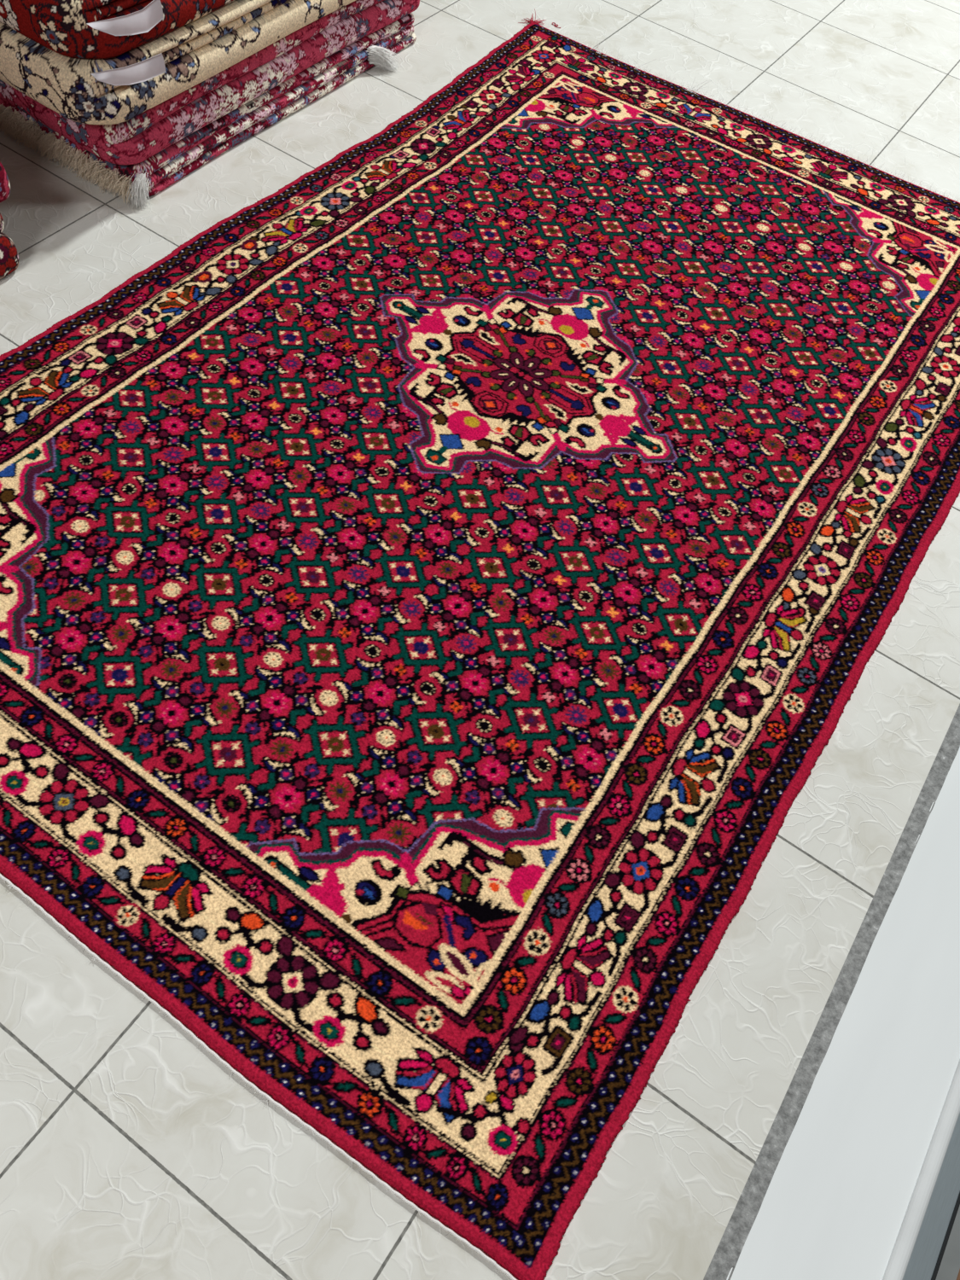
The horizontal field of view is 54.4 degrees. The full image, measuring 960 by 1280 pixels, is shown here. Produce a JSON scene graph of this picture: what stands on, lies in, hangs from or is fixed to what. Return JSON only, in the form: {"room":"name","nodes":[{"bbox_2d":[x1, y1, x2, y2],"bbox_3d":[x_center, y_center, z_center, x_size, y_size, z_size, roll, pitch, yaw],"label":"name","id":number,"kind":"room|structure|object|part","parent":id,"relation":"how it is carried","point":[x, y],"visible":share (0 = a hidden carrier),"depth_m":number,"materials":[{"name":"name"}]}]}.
{"room":"store","nodes":[
{"label":"store","id":0,"kind":"room"},
{"bbox_2d":[0,0,959,1279],"bbox_3d":[-0.797,-2.544,3.374,6.383,0.060,10.000,33,60,13],"label":"floor","id":1,"kind":"structure","parent":0,"point":[129,1150],"depth_m":1.55,"materials":[{"name":"tile"}]},
{"bbox_2d":[0,212,19,279],"bbox_3d":[-1.684,-0.920,2.102,0.920,0.176,0.802,33,60,13],"label":"rug","id":2,"kind":"object","parent":1,"relation":"on","point":[9,260],"visible":1,"depth_m":2.20,"materials":[{"name":"fabric"}]},
{"bbox_2d":[0,162,10,202],"bbox_3d":[-1.655,-1.000,1.987,0.934,0.104,0.829,33,60,13],"label":"rug","id":3,"kind":"object","parent":2,"relation":"on","point":[4,183],"visible":1,"depth_m":2.08,"materials":[{"name":"fabric"}]},
{"bbox_2d":[0,12,416,209],"bbox_3d":[-0.897,-1.774,2.794,1.005,0.083,1.287,33,60,13],"label":"rug","id":4,"kind":"object","parent":1,"relation":"on","point":[148,177],"visible":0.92,"depth_m":2.55,"materials":[{"name":"fabric"}]},
{"bbox_2d":[0,0,419,164],"bbox_3d":[-0.905,-1.864,2.726,0.927,0.120,1.282,33,60,13],"label":"rug","id":5,"kind":"object","parent":4,"relation":"on","point":[133,141],"visible":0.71,"depth_m":2.49,"materials":[{"name":"fabric"}]},
{"bbox_2d":[0,0,355,124],"bbox_3d":[-0.898,-1.947,2.621,1.002,0.142,1.423,33,60,13],"label":"rug","id":6,"kind":"object","parent":5,"relation":"on","point":[116,90],"visible":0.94,"depth_m":2.25,"materials":[{"name":"fabric"}]},
{"bbox_2d":[0,0,234,58],"bbox_3d":[-0.881,-2.029,2.514,0.997,0.133,1.414,33,60,13],"label":"rug","id":7,"kind":"object","parent":6,"relation":"on","point":[84,29],"visible":1,"depth_m":2.12,"materials":[{"name":"fabric"}]},
{"bbox_2d":[0,8,959,1279],"bbox_3d":[0.147,-0.635,2.234,2.003,0.051,3.140,33,60,13],"label":"rug","id":8,"kind":"object","parent":1,"relation":"on","point":[441,582],"visible":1,"depth_m":1.89,"materials":[{"name":"fabric"}]},
{"bbox_3d":[-0.736,0.400,1.496,1.931,0.005,0.023,32,60,13],"label":"cord","id":9,"kind":"part","parent":8,"relation":"part of","materials":[{"name":"fabric"}]},
{"bbox_2d":[703,704,959,1279],"bbox_3d":[1.833,-0.865,2.634,0.032,0.025,10.000,33,60,13],"label":"trim","id":10,"kind":"structure","parent":1,"relation":"on","point":[727,1253],"depth_m":1.52,"materials":[{"name":"grey stone"}]},
{"bbox_2d":[726,746,959,1279],"bbox_3d":[1.918,-0.798,2.627,0.192,0.064,10.000,33,60,13],"label":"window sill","id":11,"kind":"structure","parent":0,"point":[834,1204],"depth_m":1.47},
{"bbox_2d":[882,1058,959,1279],"bbox_3d":[2.037,-0.739,2.571,0.092,0.023,10.000,33,60,13],"label":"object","id":12,"kind":"object","parent":11,"relation":"on","point":[927,1246],"visible":1,"depth_m":1.39,"materials":[{"name":"white metal"}]},
{"bbox_3d":[2.034,-0.739,2.575,0.036,0.014,10.000,33,60,13],"label":"plate","id":13,"kind":"part","parent":12,"relation":"part of","materials":[{"name":"metal"}]},
{"bbox_3d":[2.063,-0.720,2.567,0.028,0.014,10.000,33,60,13],"label":"plate","id":14,"kind":"part","parent":12,"relation":"part of","materials":[{"name":"grey metal"}]},
{"bbox_2d":[956,1268,959,1279],"bbox_3d":[2.362,-0.512,2.506,0.708,0.062,10.000,33,60,13],"label":"trim","id":15,"kind":"structure","parent":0,"point":[958,1275],"depth_m":1.35,"materials":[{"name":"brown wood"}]}
]}

